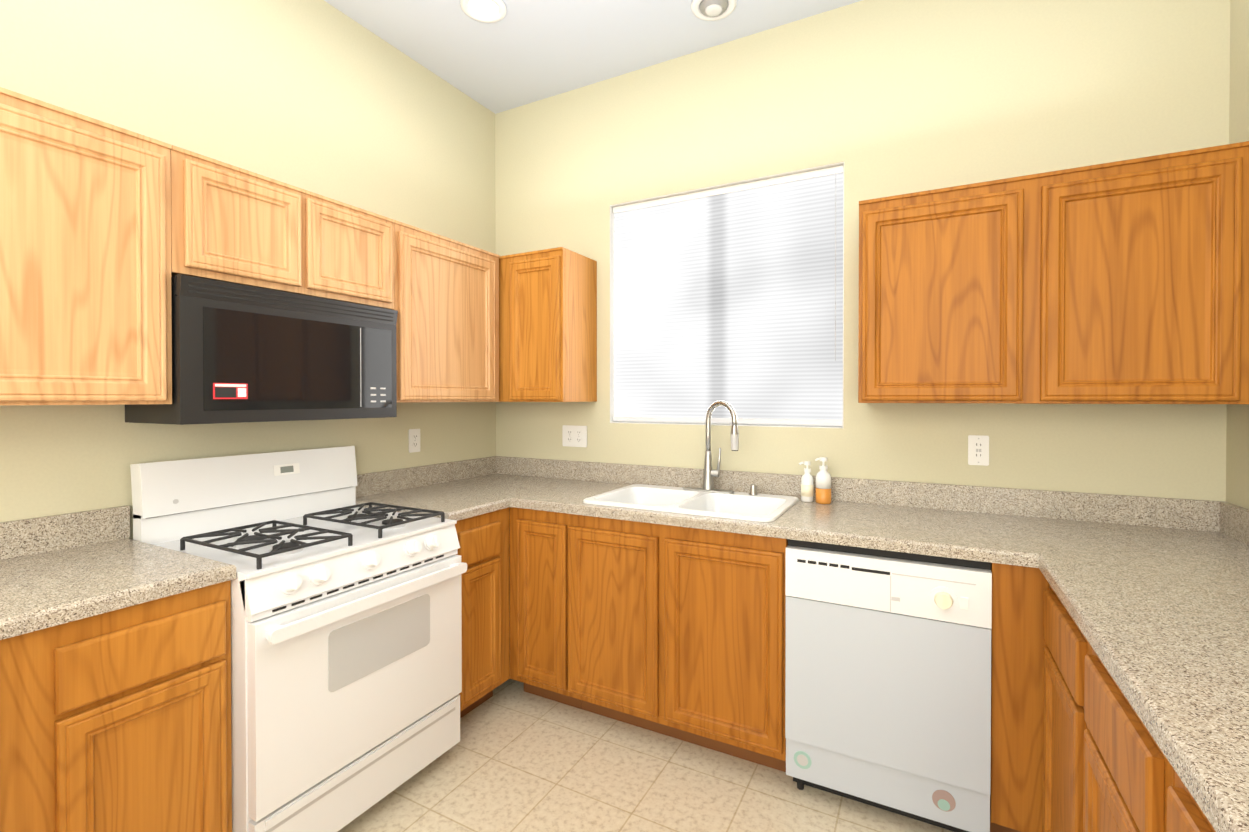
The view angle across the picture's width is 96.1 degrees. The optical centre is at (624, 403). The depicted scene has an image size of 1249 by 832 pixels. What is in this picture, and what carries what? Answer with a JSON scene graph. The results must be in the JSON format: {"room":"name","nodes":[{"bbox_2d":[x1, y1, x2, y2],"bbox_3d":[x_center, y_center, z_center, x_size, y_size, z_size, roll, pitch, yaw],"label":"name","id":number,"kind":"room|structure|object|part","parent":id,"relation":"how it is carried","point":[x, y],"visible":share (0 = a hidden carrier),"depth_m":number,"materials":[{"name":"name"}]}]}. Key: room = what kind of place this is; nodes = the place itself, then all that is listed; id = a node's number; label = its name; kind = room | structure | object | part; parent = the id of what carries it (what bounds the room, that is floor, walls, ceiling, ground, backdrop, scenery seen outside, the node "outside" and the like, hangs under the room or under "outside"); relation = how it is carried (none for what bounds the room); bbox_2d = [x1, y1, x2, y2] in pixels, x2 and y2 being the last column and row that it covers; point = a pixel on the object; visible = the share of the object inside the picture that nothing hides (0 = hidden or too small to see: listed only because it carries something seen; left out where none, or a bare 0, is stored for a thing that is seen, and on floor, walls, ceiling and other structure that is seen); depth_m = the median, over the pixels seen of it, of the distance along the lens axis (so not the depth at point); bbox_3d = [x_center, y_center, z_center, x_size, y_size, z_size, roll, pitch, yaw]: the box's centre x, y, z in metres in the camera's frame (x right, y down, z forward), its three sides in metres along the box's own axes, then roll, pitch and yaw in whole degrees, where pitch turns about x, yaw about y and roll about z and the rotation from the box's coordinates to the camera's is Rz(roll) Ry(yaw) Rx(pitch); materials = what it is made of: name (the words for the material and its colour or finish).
{"room":"kitchen","nodes":[
{"label":"kitchen","id":0,"kind":"room"},
{"bbox_2d":[0,0,495,538],"bbox_3d":[-2.164,-0.169,0.954,0.150,3.100,5.900,0,1,28],"label":"wall","id":1,"kind":"structure","parent":0,"point":[298,93],"depth_m":2.17,"materials":[{"name":"yellow paint"}]},
{"bbox_2d":[0,87,171,405],"bbox_3d":[-1.688,-0.376,1.315,0.344,0.762,0.929,0,1,28],"label":"upper cabinet","id":2,"kind":"object","parent":1,"relation":"attached to","point":[85,265],"visible":1,"depth_m":1.47,"materials":[{"name":"brown wood"}]},
{"bbox_2d":[170,145,394,309],"bbox_3d":[-1.282,-0.577,2.071,0.344,0.372,0.786,0,1,28],"label":"upper cabinet","id":3,"kind":"object","parent":1,"relation":"attached to","point":[233,224],"visible":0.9,"depth_m":1.90,"materials":[{"name":"brown wood"}]},
{"bbox_2d":[125,274,397,424],"bbox_3d":[-1.274,-0.163,2.064,0.364,0.444,0.765,0,1,28],"label":"microwave","id":4,"kind":"object","parent":3,"relation":"attached to","point":[242,353],"visible":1,"depth_m":1.87,"materials":[{"name":"black metal"}]},
{"bbox_2d":[409,429,419,452],"bbox_3d":[-1.063,0.189,2.843,0.008,0.118,0.070,0,1,28],"label":"electrical outlet","id":5,"kind":"object","parent":1,"relation":"attached to","point":[414,440],"visible":1,"depth_m":2.84,"materials":[{"name":"white plastic"}]},
{"bbox_2d":[392,220,499,402],"bbox_3d":[-0.942,-0.387,2.708,0.344,0.762,0.654,0,1,28],"label":"upper cabinet","id":6,"kind":"object","parent":1,"relation":"attached to","point":[446,298],"visible":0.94,"depth_m":2.58,"materials":[{"name":"brown wood"}]},
{"bbox_2d":[324,0,861,113],"bbox_3d":[-0.696,-1.763,0.155,3.480,0.100,5.900,0,1,28],"label":"ceiling","id":7,"kind":"structure","parent":0,"point":[522,52],"depth_m":2.65,"materials":[{"name":"white paint"}]},
{"bbox_2d":[460,0,506,22],"bbox_3d":[-0.615,-1.725,2.449,0.196,0.011,0.196,0,1,28],"label":"recessed light","id":8,"kind":"object","parent":7,"relation":"in","point":[488,11],"visible":1,"depth_m":2.46,"materials":[{"name":"white"}]},
{"bbox_2d":[691,0,736,20],"bbox_3d":[0.387,-1.714,2.434,0.196,0.033,0.196,0,1,28],"label":"recessed light","id":9,"kind":"object","parent":7,"relation":"in","point":[710,10],"visible":1,"depth_m":2.43,"materials":[{"name":"white metal"}]},
{"bbox_2d":[338,679,953,831],"bbox_3d":[-0.696,1.437,0.183,3.480,0.100,5.900,0,1,28],"label":"floor","id":10,"kind":"structure","parent":0,"point":[516,758],"depth_m":2.00,"materials":[{"name":"beige tile"}]},
{"bbox_2d":[0,580,231,831],"bbox_3d":[-1.446,0.926,1.476,0.630,0.900,0.460,0,1,28],"label":"base cabinet","id":11,"kind":"object","parent":10,"relation":"on","point":[118,720],"visible":0.9,"depth_m":1.32,"materials":[{"name":"brown wood"}]},
{"bbox_2d":[0,616,39,639],"bbox_3d":[-1.258,0.464,0.553,0.508,0.039,0.983,0,1,28],"label":"countertop","id":12,"kind":"structure","parent":11,"relation":"on","point":[9,626],"depth_m":1.15,"materials":[{"name":"beige stone"}]},
{"bbox_2d":[0,505,235,629],"bbox_3d":[-1.664,0.408,1.031,0.660,0.141,1.443,0,1,28],"label":"countertop","id":13,"kind":"structure","parent":11,"relation":"on","point":[59,569],"depth_m":1.48,"materials":[{"name":"beige stone"}]},
{"bbox_2d":[130,446,466,831],"bbox_3d":[-1.092,0.781,1.982,0.742,1.182,0.762,0,1,28],"label":"gas range","id":14,"kind":"object","parent":10,"relation":"on","point":[346,650],"visible":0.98,"depth_m":1.80,"materials":[{"name":"white metal"}]},
{"bbox_2d":[455,507,509,717],"bbox_3d":[-0.880,0.917,2.532,0.630,0.900,0.400,0,1,28],"label":"base cabinet","id":15,"kind":"object","parent":10,"relation":"on","point":[483,549],"visible":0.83,"depth_m":2.41,"materials":[{"name":"brown wood"}]},
{"bbox_2d":[356,464,507,520],"bbox_3d":[-0.886,0.396,2.509,0.638,0.141,0.362,0,1,28],"label":"countertop","id":16,"kind":"structure","parent":15,"relation":"on","point":[460,493],"depth_m":2.65,"materials":[{"name":"beige stone"}]},
{"bbox_2d":[510,507,581,708],"bbox_3d":[-0.244,0.915,2.753,0.324,0.900,0.630,0,1,28],"label":"base cabinet","id":17,"kind":"object","parent":10,"relation":"on","point":[538,602],"visible":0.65,"depth_m":2.48,"materials":[{"name":"brown wood"}]},
{"bbox_2d":[568,514,787,771],"bbox_3d":[0.304,0.918,2.459,0.918,0.900,0.630,0,1,28],"label":"base cabinet","id":18,"kind":"object","parent":10,"relation":"on","point":[677,632],"visible":0.9,"depth_m":2.16,"materials":[{"name":"brown wood"}]},
{"bbox_2d":[440,456,623,475],"bbox_3d":[-0.491,0.393,2.877,0.985,0.141,0.480,0,1,28],"label":"backsplash","id":19,"kind":"structure","parent":18,"relation":"on","point":[582,468],"depth_m":3.19,"materials":[{"name":"beige stone"}]},
{"bbox_2d":[448,464,1035,566],"bbox_3d":[0.195,0.396,2.503,2.550,0.141,0.648,0,1,28],"label":"countertop","id":20,"kind":"structure","parent":18,"relation":"on","point":[966,522],"depth_m":2.21,"materials":[{"name":"beige stone"}]},
{"bbox_2d":[583,484,798,521],"bbox_3d":[0.293,0.492,2.453,0.825,0.246,0.530,0,1,28],"label":"double-bowl sink","id":21,"kind":"object","parent":20,"relation":"in","point":[758,507],"depth_m":2.52,"materials":[{"name":"white ceramic"}]},
{"bbox_3d":[0.584,0.391,2.545,0.038,0.045,0.037,0,1,28],"label":"sink air gap cap","id":22,"kind":"part","parent":21,"relation":"part of","materials":[{"name":"silver metal"}]},
{"bbox_2d":[683,400,738,493],"bbox_3d":[0.400,0.199,2.614,0.289,0.427,0.105,0,1,28],"label":"pull-down faucet","id":23,"kind":"object","parent":20,"relation":"on","point":[710,473],"visible":1,"depth_m":2.62,"materials":[{"name":"silver metal"}]},
{"bbox_2d":[799,461,813,501],"bbox_3d":[0.795,0.340,2.452,0.060,0.174,0.053,0,1,28],"label":"soap dispenser","id":24,"kind":"object","parent":20,"relation":"on","point":[807,489],"visible":1,"depth_m":2.43,"materials":[{"name":"white plastic"}]},
{"bbox_2d":[815,457,830,503],"bbox_3d":[0.853,0.330,2.407,0.065,0.196,0.064,0,1,28],"label":"soap dispenser","id":25,"kind":"object","parent":20,"relation":"on","point":[823,485],"visible":1,"depth_m":2.38,"materials":[{"name":"orange"}]},
{"bbox_2d":[785,539,991,831],"bbox_3d":[0.965,0.922,2.075,0.604,0.899,0.629,0,1,28],"label":"dishwasher","id":26,"kind":"object","parent":10,"relation":"on","point":[888,685],"visible":0.94,"depth_m":1.81,"materials":[{"name":"white metal"}]},
{"bbox_2d":[990,563,1048,831],"bbox_3d":[1.314,0.922,1.931,0.140,0.900,0.608,0,1,28],"label":"filler panel","id":27,"kind":"object","parent":10,"relation":"on","point":[1018,643],"visible":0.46,"depth_m":1.67,"materials":[{"name":"brown wood"}]},
{"bbox_2d":[1042,586,1090,831],"bbox_3d":[1.367,0.928,1.296,0.593,0.900,0.459,0,1,28],"label":"base cabinet","id":28,"kind":"object","parent":10,"relation":"on","point":[1067,648],"visible":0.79,"depth_m":1.41,"materials":[{"name":"brown wood"}]},
{"bbox_2d":[1016,488,1248,831],"bbox_3d":[0.579,0.419,-0.169,0.603,0.141,4.998,0,1,28],"label":"countertop","id":29,"kind":"structure","parent":28,"relation":"on","point":[1152,594],"depth_m":1.19,"materials":[{"name":"beige stone"}]},
{"bbox_2d":[1083,647,1174,831],"bbox_3d":[1.150,0.931,0.890,0.593,0.900,0.459,0,1,28],"label":"base cabinet","id":30,"kind":"object","parent":10,"relation":"on","point":[1129,774],"visible":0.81,"depth_m":0.99,"materials":[{"name":"brown wood"}]},
{"bbox_2d":[1167,771,1215,831],"bbox_3d":[0.897,0.935,0.419,0.593,0.900,0.609,0,1,28],"label":"base cabinet","id":31,"kind":"object","parent":10,"relation":"on","point":[1185,813],"visible":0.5,"depth_m":0.75,"materials":[{"name":"brown wood"}]},
{"bbox_2d":[496,0,1223,622],"bbox_3d":[0.661,-0.184,2.704,3.120,3.100,0.150,0,1,28],"label":"wall","id":32,"kind":"structure","parent":0,"point":[882,98],"depth_m":2.36,"materials":[{"name":"yellow paint"}]},
{"bbox_2d":[499,247,596,401],"bbox_3d":[-0.544,-0.390,3.064,0.710,0.762,0.344,0,1,28],"label":"upper cabinet","id":33,"kind":"object","parent":32,"relation":"attached to","point":[547,325],"visible":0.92,"depth_m":2.86,"materials":[{"name":"brown wood"}]},
{"bbox_2d":[562,425,586,446],"bbox_3d":[-0.277,0.182,3.116,0.160,0.118,0.008,0,1,28],"label":"electrical outlet","id":34,"kind":"object","parent":32,"relation":"attached to","point":[574,436],"visible":1,"depth_m":3.12,"materials":[{"name":"white plastic"}]},
{"bbox_2d":[610,162,843,427],"bbox_3d":[0.472,-0.476,2.795,1.179,1.167,0.133,0,1,28],"label":"window unit","id":35,"kind":"structure","parent":32,"relation":"in","point":[612,315],"depth_m":2.88,"materials":[{"name":"white plastic"}]},
{"bbox_2d":[613,165,842,425],"bbox_3d":[0.461,-0.479,2.773,1.164,1.150,0.043,0,1,28],"label":"window blind","id":36,"kind":"object","parent":35,"relation":"attached to","point":[732,295],"visible":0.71,"depth_m":2.73,"materials":[{"name":"white plastic"}]},
{"bbox_2d":[968,435,988,465],"bbox_3d":[1.399,0.186,2.219,0.070,0.118,0.009,0,1,28],"label":"outlet","id":37,"kind":"object","parent":32,"relation":"attached to","point":[978,449],"visible":1,"depth_m":2.22,"materials":[{"name":"white plastic"}]},
{"bbox_2d":[858,141,1248,403],"bbox_3d":[1.438,-0.381,2.003,1.089,0.762,0.344,0,1,28],"label":"upper cabinet","id":38,"kind":"object","parent":32,"relation":"attached to","point":[1123,282],"visible":1,"depth_m":1.82,"materials":[{"name":"brown wood"}]},
{"bbox_2d":[1220,0,1248,508],"bbox_3d":[0.772,-0.156,-0.616,0.150,3.100,5.900,0,1,28],"label":"wall","id":39,"kind":"structure","parent":0,"point":[1234,418],"depth_m":1.84,"materials":[{"name":"yellow paint"}]}
]}

